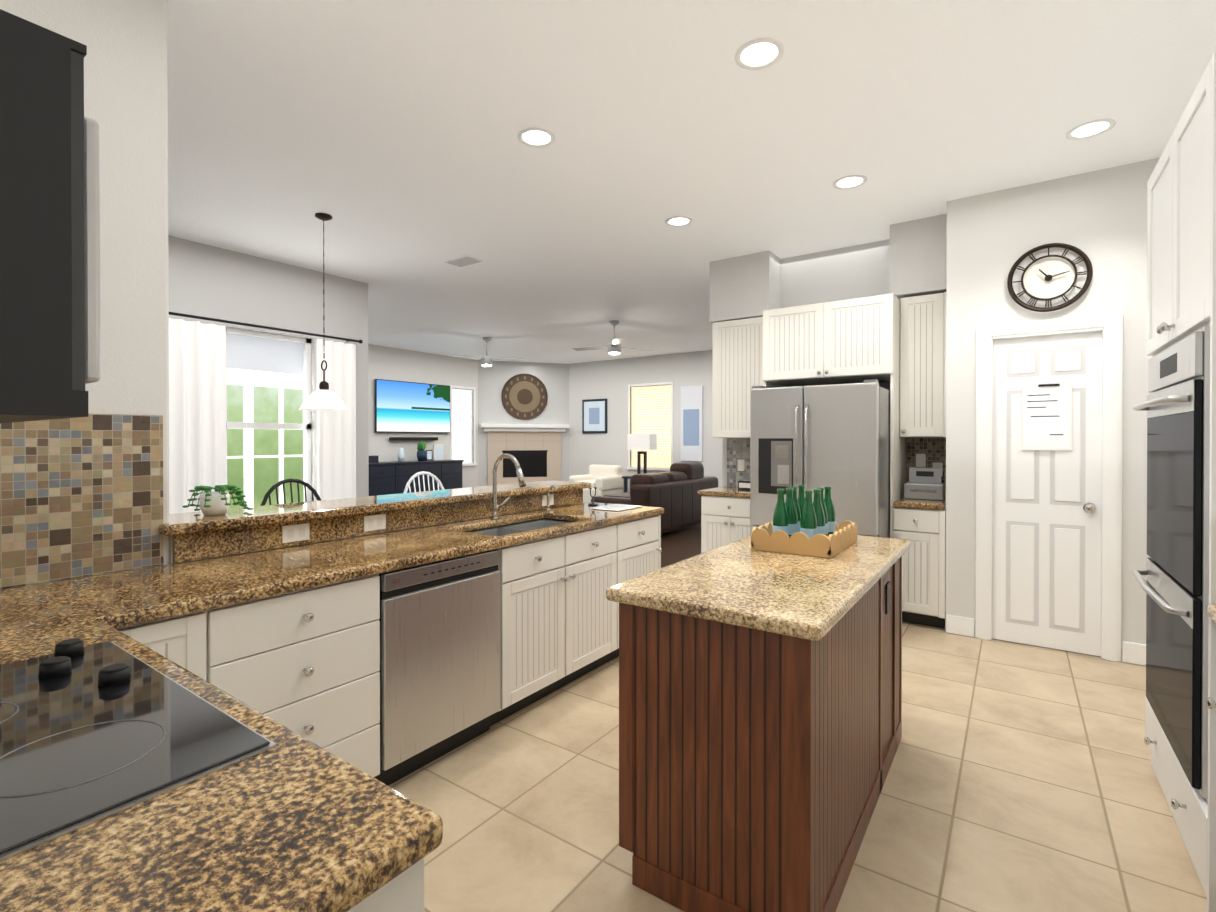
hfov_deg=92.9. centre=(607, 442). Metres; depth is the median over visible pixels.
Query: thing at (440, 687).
dishwasher
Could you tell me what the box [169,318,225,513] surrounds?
curtain
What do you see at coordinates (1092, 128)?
recessed light
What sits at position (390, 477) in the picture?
sideboard
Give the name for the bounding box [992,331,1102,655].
pantry door
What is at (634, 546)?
base cabinet
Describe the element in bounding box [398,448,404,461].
vase
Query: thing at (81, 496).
backsplash
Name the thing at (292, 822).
countertop
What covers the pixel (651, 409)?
blinds
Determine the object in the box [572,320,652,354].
ceiling fan
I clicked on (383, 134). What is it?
ceiling
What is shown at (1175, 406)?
double wall oven
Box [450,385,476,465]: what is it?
blinds
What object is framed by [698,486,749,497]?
countertop
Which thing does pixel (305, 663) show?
base cabinet
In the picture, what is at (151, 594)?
countertop
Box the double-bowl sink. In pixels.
[470,520,570,535]
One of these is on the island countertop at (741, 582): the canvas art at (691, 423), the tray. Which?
the tray
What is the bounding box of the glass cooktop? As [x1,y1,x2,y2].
[0,638,275,860]
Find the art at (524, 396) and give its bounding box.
[501,374,547,419]
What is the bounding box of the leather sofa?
[591,462,717,533]
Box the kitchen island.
[619,556,901,911]
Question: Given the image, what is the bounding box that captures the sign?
[738,481,749,489]
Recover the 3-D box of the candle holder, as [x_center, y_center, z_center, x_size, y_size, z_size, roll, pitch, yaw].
[-0.104,0.378,4.024,0.070,0.122,0.084,0,0,35]
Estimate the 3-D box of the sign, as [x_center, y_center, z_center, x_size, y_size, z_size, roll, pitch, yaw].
[1.269,0.394,5.288,0.150,0.076,0.051,0,0,35]
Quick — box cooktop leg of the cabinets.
[348,858,423,911]
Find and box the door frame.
[975,313,1122,661]
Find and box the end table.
[622,475,632,492]
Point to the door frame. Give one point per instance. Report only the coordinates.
(1110, 326)
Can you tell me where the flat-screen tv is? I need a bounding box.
[375,379,449,432]
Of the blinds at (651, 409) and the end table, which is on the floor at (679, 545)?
the end table
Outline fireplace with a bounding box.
[480,424,568,485]
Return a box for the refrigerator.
[750,379,889,537]
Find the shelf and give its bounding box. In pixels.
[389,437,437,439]
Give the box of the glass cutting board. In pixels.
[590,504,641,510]
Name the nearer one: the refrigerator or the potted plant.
the potted plant
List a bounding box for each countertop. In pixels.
[0,502,663,629]
[0,610,442,911]
[606,535,909,640]
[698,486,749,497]
[893,497,945,509]
[1207,604,1215,622]
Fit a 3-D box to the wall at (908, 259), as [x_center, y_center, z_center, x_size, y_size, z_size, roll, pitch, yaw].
[1.879,-0.184,5.082,1.980,3.060,0.480,0,0,35]
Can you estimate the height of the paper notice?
0.433 m
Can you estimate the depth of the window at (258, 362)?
5.80 m
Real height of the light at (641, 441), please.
0.800 m
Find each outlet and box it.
[282,523,309,542]
[364,514,385,531]
[542,494,553,505]
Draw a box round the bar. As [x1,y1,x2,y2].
[158,480,590,535]
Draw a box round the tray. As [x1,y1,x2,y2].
[751,485,856,557]
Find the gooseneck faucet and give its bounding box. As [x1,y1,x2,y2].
[491,453,525,519]
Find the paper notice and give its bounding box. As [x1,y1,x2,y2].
[1021,384,1071,450]
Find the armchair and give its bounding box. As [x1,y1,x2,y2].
[569,465,622,502]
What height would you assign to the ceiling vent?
0.010 m
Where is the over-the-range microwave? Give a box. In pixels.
[0,9,99,422]
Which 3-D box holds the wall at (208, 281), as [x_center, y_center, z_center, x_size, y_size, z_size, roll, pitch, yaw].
[-4.209,-0.178,4.080,0.120,3.060,5.430,0,0,35]
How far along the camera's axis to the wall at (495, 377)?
12.58 m
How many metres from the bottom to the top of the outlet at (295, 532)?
0.074 m
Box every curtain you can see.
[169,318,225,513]
[317,339,355,499]
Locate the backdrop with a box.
[227,384,303,508]
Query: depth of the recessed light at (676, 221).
4.47 m
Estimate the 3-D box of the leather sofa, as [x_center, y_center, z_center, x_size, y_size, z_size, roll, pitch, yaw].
[0.777,0.825,8.836,0.982,0.998,2.260,0,0,35]
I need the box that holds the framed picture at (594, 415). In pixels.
[582,399,606,432]
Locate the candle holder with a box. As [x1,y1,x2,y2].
[588,487,597,505]
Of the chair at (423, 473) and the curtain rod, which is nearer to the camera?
the chair at (423, 473)
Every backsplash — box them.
[0,414,163,588]
[172,489,582,562]
[727,437,945,485]
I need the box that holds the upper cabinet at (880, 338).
[712,292,945,437]
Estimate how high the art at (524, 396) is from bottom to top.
1.011 m
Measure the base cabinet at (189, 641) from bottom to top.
0.866 m
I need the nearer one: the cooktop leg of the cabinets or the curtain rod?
the cooktop leg of the cabinets
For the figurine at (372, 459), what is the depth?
10.01 m
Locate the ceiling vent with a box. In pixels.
[444,255,483,267]
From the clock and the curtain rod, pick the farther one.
the curtain rod
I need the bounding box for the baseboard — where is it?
[1122,641,1145,665]
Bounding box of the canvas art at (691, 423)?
[681,385,702,460]
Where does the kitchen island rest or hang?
on the floor at (1021, 777)
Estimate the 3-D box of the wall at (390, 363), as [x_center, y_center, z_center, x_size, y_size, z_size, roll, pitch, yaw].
[-3.738,-0.216,11.087,0.120,3.060,6.570,0,0,35]
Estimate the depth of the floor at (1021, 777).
2.19 m
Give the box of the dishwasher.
[374,549,500,784]
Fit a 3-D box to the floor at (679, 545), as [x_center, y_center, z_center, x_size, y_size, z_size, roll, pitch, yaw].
[-2.619,1.366,6.962,7.070,0.060,12.200,0,0,35]
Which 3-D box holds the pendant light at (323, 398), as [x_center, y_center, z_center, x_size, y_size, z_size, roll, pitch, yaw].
[-2.146,-0.977,4.366,0.344,1.465,0.344,0,0,35]
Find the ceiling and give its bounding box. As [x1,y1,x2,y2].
[167,0,1215,363]
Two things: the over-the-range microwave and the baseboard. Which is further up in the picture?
the over-the-range microwave
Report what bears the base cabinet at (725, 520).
on the floor at (1021, 777)
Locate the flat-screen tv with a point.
(409, 407)
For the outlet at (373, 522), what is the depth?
2.80 m
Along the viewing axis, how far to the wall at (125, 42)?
2.04 m
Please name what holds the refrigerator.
on the floor at (1021, 777)
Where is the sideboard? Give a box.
[369,459,463,495]
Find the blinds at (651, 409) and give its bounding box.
[627,382,672,470]
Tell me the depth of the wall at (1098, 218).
3.77 m
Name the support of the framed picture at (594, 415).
attached to the wall at (609, 380)
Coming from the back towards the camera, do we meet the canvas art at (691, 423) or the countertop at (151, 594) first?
the canvas art at (691, 423)
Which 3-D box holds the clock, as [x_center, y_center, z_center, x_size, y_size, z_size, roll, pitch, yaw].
[2.858,-1.066,3.749,0.441,0.441,0.040,0,0,35]
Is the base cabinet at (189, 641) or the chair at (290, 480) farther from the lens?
the chair at (290, 480)
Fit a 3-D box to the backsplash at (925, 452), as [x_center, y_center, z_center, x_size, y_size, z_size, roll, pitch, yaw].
[1.963,0.195,5.163,1.927,0.474,0.012,0,0,35]
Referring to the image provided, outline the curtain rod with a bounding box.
[169,312,362,343]
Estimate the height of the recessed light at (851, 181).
0.006 m
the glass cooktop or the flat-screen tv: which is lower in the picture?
the glass cooktop
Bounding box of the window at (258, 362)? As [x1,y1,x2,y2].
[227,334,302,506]
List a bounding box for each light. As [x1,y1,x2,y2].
[299,213,348,410]
[518,127,554,147]
[627,434,656,473]
[665,216,692,226]
[735,37,783,69]
[833,175,866,188]
[1066,119,1115,139]
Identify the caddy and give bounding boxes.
[904,468,945,500]
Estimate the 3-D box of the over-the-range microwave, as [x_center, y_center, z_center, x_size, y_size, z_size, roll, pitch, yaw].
[-1.033,-0.245,0.740,0.780,0.430,0.463,0,0,35]
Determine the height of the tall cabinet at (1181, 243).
2.468 m
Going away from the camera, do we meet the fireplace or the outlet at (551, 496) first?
the outlet at (551, 496)
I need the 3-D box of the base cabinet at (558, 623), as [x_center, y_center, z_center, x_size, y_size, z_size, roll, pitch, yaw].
[-0.461,1.056,3.252,0.590,0.600,0.958,0,0,35]
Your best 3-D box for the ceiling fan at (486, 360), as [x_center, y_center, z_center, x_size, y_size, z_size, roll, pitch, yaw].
[-2.051,-1.498,9.508,1.192,0.480,1.106,0,0,35]
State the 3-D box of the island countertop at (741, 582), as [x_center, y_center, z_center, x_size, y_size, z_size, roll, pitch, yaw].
[0.691,0.471,2.231,0.654,0.042,1.515,0,0,35]
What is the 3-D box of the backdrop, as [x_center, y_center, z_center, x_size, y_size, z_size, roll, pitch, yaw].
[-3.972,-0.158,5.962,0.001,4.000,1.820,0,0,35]
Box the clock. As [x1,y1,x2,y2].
[1007,243,1092,311]
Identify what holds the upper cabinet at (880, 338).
attached to the wall at (908, 259)
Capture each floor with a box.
[388,622,1206,911]
[581,503,700,567]
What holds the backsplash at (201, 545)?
attached to the wall at (125, 42)
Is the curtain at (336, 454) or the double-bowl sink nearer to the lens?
the double-bowl sink
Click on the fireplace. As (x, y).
(534, 450)
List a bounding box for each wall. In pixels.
[0,0,580,589]
[168,235,368,500]
[368,344,477,487]
[478,360,568,486]
[569,350,721,492]
[709,214,946,486]
[945,158,1158,661]
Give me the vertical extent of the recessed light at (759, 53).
0.006 m
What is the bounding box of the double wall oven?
[1132,326,1209,797]
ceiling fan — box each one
[451,337,524,366]
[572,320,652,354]
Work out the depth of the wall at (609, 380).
12.09 m
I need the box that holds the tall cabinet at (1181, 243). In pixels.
[1144,49,1215,911]
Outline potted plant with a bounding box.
[182,484,252,514]
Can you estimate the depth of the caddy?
4.44 m
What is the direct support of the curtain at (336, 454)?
hanging from the curtain rod
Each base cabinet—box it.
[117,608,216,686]
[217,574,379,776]
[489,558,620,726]
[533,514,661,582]
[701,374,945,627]
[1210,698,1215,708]

